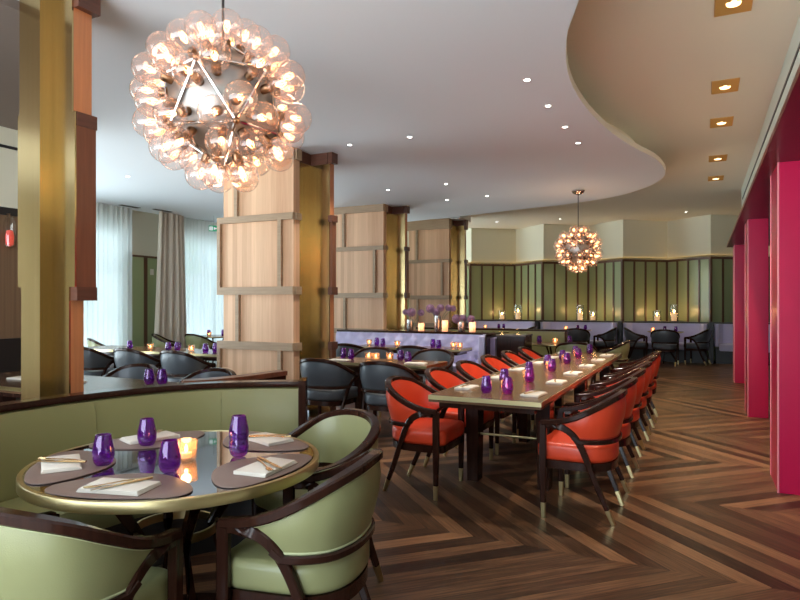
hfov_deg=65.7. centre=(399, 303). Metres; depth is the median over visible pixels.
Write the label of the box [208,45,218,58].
bulb
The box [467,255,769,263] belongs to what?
ledge
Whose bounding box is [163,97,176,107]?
socket
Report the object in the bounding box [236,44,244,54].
socket
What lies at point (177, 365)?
armchair
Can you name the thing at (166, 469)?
tumbler
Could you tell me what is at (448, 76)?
ceiling
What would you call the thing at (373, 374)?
armchair
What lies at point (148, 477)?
knife
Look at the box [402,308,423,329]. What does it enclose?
flower vase
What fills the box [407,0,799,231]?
ceiling
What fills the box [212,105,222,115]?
socket
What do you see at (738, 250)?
column
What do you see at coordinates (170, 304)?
drape
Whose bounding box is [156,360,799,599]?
floor
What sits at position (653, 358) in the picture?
armchair
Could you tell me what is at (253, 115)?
socket
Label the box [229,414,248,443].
tumbler
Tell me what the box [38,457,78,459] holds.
fork
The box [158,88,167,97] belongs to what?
socket
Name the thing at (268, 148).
socket
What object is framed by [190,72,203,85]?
socket
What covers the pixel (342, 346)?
armchair
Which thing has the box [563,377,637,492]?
armchair
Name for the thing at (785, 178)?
column
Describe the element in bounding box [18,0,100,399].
pillar
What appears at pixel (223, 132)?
socket
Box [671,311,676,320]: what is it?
candle
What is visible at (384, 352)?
armchair
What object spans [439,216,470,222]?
ceiling
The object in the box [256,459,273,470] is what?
fork
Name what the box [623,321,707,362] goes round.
banquette
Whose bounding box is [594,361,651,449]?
armchair
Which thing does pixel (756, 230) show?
column
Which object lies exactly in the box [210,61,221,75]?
socket
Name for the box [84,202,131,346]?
sheer curtain
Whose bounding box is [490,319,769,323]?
trim
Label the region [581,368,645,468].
armchair
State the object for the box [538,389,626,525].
armchair
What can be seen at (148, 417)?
tumbler
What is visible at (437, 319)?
flower vase
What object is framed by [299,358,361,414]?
armchair
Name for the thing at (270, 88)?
socket
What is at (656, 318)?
hurricane lantern
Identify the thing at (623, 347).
armchair
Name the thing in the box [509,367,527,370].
folded napkin
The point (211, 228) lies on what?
exit sign
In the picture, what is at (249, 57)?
socket
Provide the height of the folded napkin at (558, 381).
0.014 m
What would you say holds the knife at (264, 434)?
on the folded napkin at (268, 441)
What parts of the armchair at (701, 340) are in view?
leg, leg, seat, seat frame, arm rail, backrest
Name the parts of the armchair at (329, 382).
leg, backrest, arm rail, seat, seat frame, leg, leg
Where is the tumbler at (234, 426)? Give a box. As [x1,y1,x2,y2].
[229,426,248,455]
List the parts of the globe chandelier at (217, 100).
bulb globe, bulb globe, bulb globe, bulb globe, bulb globe, bulb globe, bulb globe, bulb globe, bulb globe, bulb globe, bulb globe, strut frame, cord, bulb globe, bulb globe, bulb globe, bulb globe, bulb globe, bulb globe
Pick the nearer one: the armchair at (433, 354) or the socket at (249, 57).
the socket at (249, 57)
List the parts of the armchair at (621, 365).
arm rail, leg, seat, backrest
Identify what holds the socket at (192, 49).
attached to the globe chandelier at (217, 100)
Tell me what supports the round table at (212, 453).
on the floor
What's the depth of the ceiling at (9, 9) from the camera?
4.62 m
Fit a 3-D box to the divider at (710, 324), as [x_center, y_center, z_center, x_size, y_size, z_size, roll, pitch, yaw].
[7.437,0.915,14.831,0.100,0.970,0.620,0,0,26]
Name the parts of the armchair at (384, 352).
arm rail, backrest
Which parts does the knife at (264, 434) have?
handle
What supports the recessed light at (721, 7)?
in the ceiling at (647, 68)
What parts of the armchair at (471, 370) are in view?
backrest, arm rail, leg, seat frame, leg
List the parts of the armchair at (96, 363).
backrest, arm rail, seat, leg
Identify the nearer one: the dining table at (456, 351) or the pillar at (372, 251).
the dining table at (456, 351)
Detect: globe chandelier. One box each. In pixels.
[129,0,311,192]
[553,189,602,272]
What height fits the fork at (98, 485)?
0.007 m
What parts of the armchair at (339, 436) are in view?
leg, seat frame, seat, arm rail, backrest, leg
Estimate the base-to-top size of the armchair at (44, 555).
0.838 m
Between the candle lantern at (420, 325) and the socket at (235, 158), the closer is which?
the socket at (235, 158)
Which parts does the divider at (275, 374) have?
panel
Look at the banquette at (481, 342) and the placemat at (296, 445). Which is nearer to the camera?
the placemat at (296, 445)
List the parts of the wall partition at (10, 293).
panel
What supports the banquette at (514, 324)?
on the floor
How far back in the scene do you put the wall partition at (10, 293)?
6.31 m
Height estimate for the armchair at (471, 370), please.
0.838 m
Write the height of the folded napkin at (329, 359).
0.014 m
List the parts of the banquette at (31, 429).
seat, rail, backrest, post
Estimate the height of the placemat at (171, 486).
0.004 m
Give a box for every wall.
[132,210,216,364]
[407,215,769,262]
[741,15,799,208]
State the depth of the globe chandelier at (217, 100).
2.62 m
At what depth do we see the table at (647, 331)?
14.65 m
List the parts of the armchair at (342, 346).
arm rail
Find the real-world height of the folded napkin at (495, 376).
0.014 m
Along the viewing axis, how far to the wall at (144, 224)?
12.48 m
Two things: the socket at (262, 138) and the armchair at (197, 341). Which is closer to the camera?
the socket at (262, 138)
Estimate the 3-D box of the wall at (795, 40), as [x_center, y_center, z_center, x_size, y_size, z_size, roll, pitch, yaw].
[2.917,-1.645,4.306,0.140,1.110,16.700,0,0,26]
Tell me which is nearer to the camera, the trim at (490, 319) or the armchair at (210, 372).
the armchair at (210, 372)
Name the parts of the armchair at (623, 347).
arm rail, seat, backrest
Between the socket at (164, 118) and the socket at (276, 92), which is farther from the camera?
the socket at (276, 92)
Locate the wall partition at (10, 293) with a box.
[0,126,20,399]
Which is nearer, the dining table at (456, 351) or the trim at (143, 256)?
the dining table at (456, 351)
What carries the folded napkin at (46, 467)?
on the placemat at (33, 476)
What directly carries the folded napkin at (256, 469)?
on the placemat at (223, 476)
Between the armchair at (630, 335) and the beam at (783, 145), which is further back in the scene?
the armchair at (630, 335)
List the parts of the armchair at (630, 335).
backrest, arm rail, leg, seat, leg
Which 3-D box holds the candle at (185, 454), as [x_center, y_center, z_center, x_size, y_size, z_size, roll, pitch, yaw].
[-0.891,0.610,2.584,0.048,0.055,0.047,0,0,26]
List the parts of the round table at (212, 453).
leg, leg, glass, leg, plate, leg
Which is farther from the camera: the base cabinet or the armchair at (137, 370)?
the base cabinet
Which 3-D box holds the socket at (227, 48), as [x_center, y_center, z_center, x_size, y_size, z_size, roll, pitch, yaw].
[-0.756,-1.124,2.690,0.042,0.052,0.042,19,22,23]
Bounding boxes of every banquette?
[0,377,306,566]
[336,329,508,372]
[416,327,568,355]
[466,320,534,328]
[540,320,616,350]
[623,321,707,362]
[714,322,769,365]
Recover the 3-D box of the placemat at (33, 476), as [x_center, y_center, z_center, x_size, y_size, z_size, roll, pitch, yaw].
[-1.311,0.646,2.493,0.308,0.004,0.527,0,0,-17]
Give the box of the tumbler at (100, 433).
[92,433,114,464]
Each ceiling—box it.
[0,0,18,129]
[18,0,665,222]
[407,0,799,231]
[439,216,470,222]
[608,123,633,141]
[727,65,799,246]
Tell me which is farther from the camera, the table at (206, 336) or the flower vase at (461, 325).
the table at (206, 336)
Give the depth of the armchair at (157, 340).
11.77 m
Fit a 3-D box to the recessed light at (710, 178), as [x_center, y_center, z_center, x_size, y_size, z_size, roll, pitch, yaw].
[5.514,-2.189,10.828,0.250,0.022,0.400,0,0,26]
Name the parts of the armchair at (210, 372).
backrest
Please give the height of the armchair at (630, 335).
0.838 m
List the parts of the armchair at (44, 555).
backrest, arm rail, seat, leg, leg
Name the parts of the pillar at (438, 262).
oak panel, brass plate, panel, panel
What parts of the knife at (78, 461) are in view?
blade, handle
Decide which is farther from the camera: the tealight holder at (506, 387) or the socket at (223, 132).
the tealight holder at (506, 387)
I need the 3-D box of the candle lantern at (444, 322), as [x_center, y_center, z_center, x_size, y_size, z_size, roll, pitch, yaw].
[0.730,0.355,10.050,0.104,0.180,0.104,0,0,26]
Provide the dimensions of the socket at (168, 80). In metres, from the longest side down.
0.052 x 0.042 x 0.042 m
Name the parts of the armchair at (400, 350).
backrest, arm rail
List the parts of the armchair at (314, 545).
leg, leg, leg, seat frame, seat, arm rail, backrest, leg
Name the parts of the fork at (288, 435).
handle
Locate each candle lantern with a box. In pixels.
[418,323,423,330]
[442,320,447,331]
[469,322,475,331]
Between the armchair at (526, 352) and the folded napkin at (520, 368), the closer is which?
the folded napkin at (520, 368)
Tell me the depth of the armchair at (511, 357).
7.67 m
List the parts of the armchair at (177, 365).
seat, backrest, arm rail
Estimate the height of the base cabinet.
0.955 m
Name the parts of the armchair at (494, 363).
backrest, arm rail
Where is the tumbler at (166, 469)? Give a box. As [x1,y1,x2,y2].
[158,439,180,472]
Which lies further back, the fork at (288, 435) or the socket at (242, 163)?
the fork at (288, 435)
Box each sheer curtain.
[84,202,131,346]
[184,217,223,363]
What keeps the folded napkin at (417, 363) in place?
on the table at (353, 364)
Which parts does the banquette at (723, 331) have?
rail, backrest, seat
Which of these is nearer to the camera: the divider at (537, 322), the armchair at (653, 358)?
the armchair at (653, 358)
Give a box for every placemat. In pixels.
[24,450,115,484]
[45,473,192,499]
[89,431,204,449]
[211,454,311,487]
[223,431,308,450]
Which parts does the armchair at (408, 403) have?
leg, arm rail, backrest, leg, seat, seat frame, leg, leg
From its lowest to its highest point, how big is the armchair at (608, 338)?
0.838 m
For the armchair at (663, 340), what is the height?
0.838 m
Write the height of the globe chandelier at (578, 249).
1.339 m
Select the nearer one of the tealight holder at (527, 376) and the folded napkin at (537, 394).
the folded napkin at (537, 394)
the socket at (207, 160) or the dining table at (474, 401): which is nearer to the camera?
the socket at (207, 160)
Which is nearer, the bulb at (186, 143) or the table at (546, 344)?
the bulb at (186, 143)
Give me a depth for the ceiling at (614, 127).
7.87 m
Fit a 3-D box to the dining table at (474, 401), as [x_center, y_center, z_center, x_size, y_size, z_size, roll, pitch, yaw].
[1.560,1.025,6.289,0.810,0.750,4.530,0,0,26]
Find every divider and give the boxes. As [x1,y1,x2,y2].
[181,370,286,382]
[535,320,543,328]
[617,321,623,344]
[708,322,712,363]
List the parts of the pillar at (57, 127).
brass plate, orange wood panel, walnut panel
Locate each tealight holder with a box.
[174,441,197,458]
[500,380,512,390]
[522,372,532,380]
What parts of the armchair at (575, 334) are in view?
arm rail, backrest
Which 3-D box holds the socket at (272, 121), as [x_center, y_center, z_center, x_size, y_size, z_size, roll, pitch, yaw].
[-0.558,-0.803,2.739,0.052,0.042,0.042,20,-13,9]
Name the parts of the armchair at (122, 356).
backrest, arm rail, seat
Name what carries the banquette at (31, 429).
on the floor
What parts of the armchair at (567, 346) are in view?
backrest, arm rail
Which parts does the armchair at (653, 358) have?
arm rail, leg, leg, seat, backrest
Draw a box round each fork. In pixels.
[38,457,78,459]
[83,477,142,487]
[248,435,290,437]
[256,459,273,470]
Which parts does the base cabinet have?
door, door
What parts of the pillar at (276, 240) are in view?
oak panel, brass plate, panel, panel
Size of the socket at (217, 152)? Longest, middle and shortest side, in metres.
0.052 x 0.042 x 0.042 m
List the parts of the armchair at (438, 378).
leg, backrest, arm rail, seat, seat frame, leg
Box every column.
[733,245,744,382]
[745,218,767,417]
[770,161,799,494]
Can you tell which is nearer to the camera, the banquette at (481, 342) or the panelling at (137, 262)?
the banquette at (481, 342)
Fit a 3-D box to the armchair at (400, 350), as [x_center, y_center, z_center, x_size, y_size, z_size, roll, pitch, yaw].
[0.256,0.986,8.724,0.629,0.838,0.545,0,0,26]
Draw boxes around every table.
[0,371,180,401]
[16,430,318,599]
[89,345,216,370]
[201,335,223,362]
[325,357,447,410]
[359,344,404,352]
[423,346,471,370]
[428,351,621,490]
[532,342,564,354]
[647,331,683,363]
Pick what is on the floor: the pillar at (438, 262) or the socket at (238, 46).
the pillar at (438, 262)
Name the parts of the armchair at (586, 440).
leg, leg, leg, seat, seat frame, arm rail, leg, backrest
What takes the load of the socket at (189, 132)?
attached to the globe chandelier at (217, 100)
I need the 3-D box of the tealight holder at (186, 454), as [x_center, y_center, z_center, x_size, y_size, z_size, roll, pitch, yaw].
[-0.891,0.608,2.584,0.094,0.082,0.093,0,0,26]
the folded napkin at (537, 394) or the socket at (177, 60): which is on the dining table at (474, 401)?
the folded napkin at (537, 394)
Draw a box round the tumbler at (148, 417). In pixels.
[137,417,156,445]
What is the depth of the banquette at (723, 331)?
14.55 m
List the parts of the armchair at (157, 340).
backrest, arm rail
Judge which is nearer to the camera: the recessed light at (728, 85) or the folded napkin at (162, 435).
the folded napkin at (162, 435)
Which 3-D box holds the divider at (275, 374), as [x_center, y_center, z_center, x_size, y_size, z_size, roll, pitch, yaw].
[-1.118,0.946,4.269,0.174,0.908,0.820,0,0,42]
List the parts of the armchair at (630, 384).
leg, leg, arm rail, leg, backrest, leg, seat frame, seat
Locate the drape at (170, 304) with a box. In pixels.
[154,211,186,370]
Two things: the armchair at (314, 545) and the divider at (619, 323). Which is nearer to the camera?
the armchair at (314, 545)
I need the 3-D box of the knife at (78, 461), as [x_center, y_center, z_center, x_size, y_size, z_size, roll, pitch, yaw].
[-1.352,0.624,2.466,0.212,0.009,0.018,0,0,1]
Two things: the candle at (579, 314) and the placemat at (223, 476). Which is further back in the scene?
the candle at (579, 314)
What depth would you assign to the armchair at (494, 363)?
6.95 m
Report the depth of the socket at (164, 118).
2.64 m
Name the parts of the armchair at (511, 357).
backrest, arm rail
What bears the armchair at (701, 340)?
on the floor
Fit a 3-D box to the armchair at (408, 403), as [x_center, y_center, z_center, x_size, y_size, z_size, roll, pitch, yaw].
[0.172,0.986,4.758,0.545,0.838,0.629,0,0,25]
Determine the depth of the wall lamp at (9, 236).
6.25 m
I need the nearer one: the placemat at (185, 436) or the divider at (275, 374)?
the placemat at (185, 436)
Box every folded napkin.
[6,376,20,379]
[41,454,81,473]
[76,477,160,495]
[119,431,179,444]
[233,457,297,477]
[241,432,293,445]
[329,359,350,360]
[404,362,427,364]
[454,384,479,389]
[485,374,507,378]
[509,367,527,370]
[520,390,547,397]
[529,361,542,363]
[546,379,567,384]
[563,371,582,374]
[579,364,595,366]
[591,358,605,360]
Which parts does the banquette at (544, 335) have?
rail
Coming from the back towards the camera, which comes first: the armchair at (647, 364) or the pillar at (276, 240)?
the pillar at (276, 240)
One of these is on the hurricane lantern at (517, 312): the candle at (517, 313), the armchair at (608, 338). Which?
the candle at (517, 313)
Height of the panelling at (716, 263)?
2.520 m
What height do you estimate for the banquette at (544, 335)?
0.950 m
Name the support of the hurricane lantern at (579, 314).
on the trim at (490, 319)
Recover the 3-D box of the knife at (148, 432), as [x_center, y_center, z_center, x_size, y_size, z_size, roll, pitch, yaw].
[-1.208,0.624,2.958,0.018,0.009,0.212,0,0,-12]
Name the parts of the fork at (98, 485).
handle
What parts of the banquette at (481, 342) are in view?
backrest, seat, wing arm, wing frame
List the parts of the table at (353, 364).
leg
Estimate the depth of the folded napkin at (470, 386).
4.72 m
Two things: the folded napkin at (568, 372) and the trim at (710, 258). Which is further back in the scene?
the trim at (710, 258)
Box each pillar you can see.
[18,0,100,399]
[217,147,337,416]
[334,204,409,340]
[407,218,467,329]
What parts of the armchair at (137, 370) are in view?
backrest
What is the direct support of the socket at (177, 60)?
attached to the globe chandelier at (217, 100)
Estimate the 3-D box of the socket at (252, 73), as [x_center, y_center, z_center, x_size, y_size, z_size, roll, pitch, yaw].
[-0.622,-0.968,2.601,0.052,0.042,0.042,-24,4,45]
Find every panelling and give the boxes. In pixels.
[132,257,156,346]
[407,259,732,360]
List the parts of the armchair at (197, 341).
backrest, arm rail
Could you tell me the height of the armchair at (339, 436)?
0.838 m
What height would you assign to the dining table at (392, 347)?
0.750 m
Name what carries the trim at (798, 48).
attached to the wall at (795, 40)
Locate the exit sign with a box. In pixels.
[209,225,216,231]
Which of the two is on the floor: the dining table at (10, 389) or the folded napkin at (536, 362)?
the dining table at (10, 389)
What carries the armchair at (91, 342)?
on the floor
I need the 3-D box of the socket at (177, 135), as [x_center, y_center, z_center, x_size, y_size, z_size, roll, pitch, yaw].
[-0.951,-0.724,2.674,0.042,0.052,0.042,37,-20,16]
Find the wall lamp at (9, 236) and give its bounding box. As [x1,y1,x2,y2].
[4,213,15,247]
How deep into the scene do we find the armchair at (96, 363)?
8.40 m
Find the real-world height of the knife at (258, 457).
0.009 m
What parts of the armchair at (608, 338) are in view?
leg, seat, seat frame, arm rail, backrest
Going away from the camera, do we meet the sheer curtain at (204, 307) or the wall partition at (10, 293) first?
the wall partition at (10, 293)
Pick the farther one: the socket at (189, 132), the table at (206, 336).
the table at (206, 336)
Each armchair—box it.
[0,507,182,599]
[84,347,115,376]
[87,338,105,346]
[102,363,157,380]
[113,348,165,380]
[151,333,180,369]
[160,350,215,381]
[178,368,235,381]
[185,334,216,360]
[216,448,382,599]
[252,408,383,581]
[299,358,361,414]
[336,343,363,356]
[350,347,393,416]
[359,361,422,416]
[383,376,464,500]
[396,345,428,375]
[407,348,453,383]
[423,367,493,466]
[455,360,516,454]
[480,355,534,438]
[501,350,530,421]
[518,346,543,360]
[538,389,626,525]
[555,342,596,384]
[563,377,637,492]
[565,328,589,343]
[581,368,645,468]
[593,327,616,351]
[593,340,629,382]
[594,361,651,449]
[605,355,656,434]
[616,351,660,422]
[624,327,647,361]
[650,329,679,366]
[684,329,710,365]
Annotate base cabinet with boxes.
[496,333,532,358]
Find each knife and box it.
[38,460,86,462]
[92,476,152,489]
[140,430,150,440]
[243,434,288,437]
[257,456,281,468]
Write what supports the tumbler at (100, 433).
on the placemat at (33, 476)
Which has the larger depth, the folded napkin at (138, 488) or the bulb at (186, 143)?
the bulb at (186, 143)
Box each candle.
[180,444,191,457]
[516,311,519,318]
[578,311,581,319]
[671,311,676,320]
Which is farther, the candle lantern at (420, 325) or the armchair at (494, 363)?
the candle lantern at (420, 325)
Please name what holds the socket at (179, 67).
attached to the globe chandelier at (217, 100)
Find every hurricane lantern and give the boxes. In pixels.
[498,310,505,319]
[514,305,521,319]
[576,311,583,320]
[653,314,659,320]
[669,305,678,321]
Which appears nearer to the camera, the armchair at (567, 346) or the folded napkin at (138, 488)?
the folded napkin at (138, 488)
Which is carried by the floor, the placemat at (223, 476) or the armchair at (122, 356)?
the armchair at (122, 356)
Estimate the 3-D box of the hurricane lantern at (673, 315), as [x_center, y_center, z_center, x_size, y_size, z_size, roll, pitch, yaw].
[6.925,0.229,15.671,0.216,0.430,0.216,0,0,26]
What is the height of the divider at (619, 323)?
0.970 m
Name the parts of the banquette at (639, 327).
backrest, rail, seat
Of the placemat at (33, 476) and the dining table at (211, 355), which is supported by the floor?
the dining table at (211, 355)
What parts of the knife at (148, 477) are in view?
blade, handle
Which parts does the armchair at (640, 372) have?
arm rail, leg, backrest, leg, seat frame, seat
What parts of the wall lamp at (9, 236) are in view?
globe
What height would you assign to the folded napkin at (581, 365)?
0.014 m
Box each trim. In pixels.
[132,255,156,346]
[467,256,769,323]
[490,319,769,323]
[742,43,799,199]
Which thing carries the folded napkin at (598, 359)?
on the dining table at (474, 401)
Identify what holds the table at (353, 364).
on the floor
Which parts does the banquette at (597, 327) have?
rail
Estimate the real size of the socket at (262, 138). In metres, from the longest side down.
0.052 x 0.042 x 0.042 m
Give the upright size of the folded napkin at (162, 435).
0.014 m
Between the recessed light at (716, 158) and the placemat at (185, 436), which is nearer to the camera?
the placemat at (185, 436)
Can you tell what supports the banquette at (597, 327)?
on the floor
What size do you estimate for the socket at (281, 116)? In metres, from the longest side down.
0.052 x 0.042 x 0.042 m
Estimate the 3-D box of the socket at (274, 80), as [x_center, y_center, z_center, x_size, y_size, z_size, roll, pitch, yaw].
[-0.559,-0.974,2.729,0.052,0.042,0.042,-19,-21,7]
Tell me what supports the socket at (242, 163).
attached to the globe chandelier at (217, 100)
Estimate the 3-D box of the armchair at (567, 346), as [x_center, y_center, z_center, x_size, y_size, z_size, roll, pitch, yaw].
[2.703,0.986,9.521,0.629,0.838,0.545,0,0,20]
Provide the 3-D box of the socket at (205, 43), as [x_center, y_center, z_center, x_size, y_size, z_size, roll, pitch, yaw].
[-0.843,-1.125,2.703,0.042,0.052,0.042,-6,19,27]
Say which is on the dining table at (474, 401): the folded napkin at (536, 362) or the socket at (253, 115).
the folded napkin at (536, 362)
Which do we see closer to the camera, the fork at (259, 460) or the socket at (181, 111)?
the fork at (259, 460)
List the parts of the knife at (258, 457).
handle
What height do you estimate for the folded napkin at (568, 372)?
0.014 m
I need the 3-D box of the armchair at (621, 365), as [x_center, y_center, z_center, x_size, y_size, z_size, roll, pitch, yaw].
[2.911,0.986,7.597,0.545,0.838,0.629,0,0,24]
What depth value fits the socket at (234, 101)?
2.54 m
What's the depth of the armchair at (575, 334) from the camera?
14.64 m
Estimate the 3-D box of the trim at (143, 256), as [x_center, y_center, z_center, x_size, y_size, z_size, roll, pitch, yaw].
[-5.076,0.215,12.554,0.055,2.370,1.380,0,0,26]
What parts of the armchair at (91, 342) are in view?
backrest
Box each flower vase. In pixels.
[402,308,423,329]
[426,304,455,330]
[452,314,474,331]
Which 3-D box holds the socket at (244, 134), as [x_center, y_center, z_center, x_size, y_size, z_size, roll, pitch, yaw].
[-0.664,-0.723,2.632,0.042,0.052,0.042,-16,-36,-31]
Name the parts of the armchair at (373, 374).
leg, seat, seat frame, backrest, arm rail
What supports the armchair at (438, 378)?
on the floor
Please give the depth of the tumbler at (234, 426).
2.64 m
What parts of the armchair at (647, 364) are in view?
arm rail, leg, leg, seat frame, seat, backrest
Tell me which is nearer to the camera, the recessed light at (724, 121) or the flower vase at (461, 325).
the recessed light at (724, 121)
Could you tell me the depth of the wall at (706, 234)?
16.44 m
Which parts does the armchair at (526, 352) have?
backrest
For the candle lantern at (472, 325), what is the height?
0.155 m
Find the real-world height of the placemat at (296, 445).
0.004 m
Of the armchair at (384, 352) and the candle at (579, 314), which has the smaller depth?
the armchair at (384, 352)
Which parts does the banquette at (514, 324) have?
rail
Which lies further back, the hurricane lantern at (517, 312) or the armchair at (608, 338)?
the hurricane lantern at (517, 312)
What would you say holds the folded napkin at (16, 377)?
on the dining table at (10, 389)
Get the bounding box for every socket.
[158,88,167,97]
[160,71,173,84]
[161,113,170,123]
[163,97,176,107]
[170,55,182,65]
[172,131,184,141]
[176,63,189,77]
[176,106,191,117]
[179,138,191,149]
[182,126,196,138]
[187,46,198,57]
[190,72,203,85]
[201,39,210,50]
[201,152,210,164]
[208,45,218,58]
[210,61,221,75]
[211,148,221,161]
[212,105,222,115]
[217,125,227,137]
[221,38,230,51]
[230,94,241,105]
[231,149,242,163]
[235,155,243,166]
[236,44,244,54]
[237,127,249,139]
[242,51,254,63]
[244,66,257,80]
[246,109,258,119]
[258,134,271,146]
[260,82,273,94]
[260,144,272,150]
[266,116,279,127]
[268,77,279,86]
[271,87,280,97]
[274,111,284,120]
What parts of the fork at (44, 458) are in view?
handle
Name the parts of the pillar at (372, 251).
oak panel, brass plate, panel, panel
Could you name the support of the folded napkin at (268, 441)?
on the placemat at (296, 445)
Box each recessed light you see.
[708,154,727,161]
[708,175,723,180]
[710,116,733,127]
[711,78,739,93]
[714,0,752,16]
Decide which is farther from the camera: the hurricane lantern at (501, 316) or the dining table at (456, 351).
the hurricane lantern at (501, 316)
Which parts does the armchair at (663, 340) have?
seat, seat frame, backrest, arm rail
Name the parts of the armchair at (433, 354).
arm rail, backrest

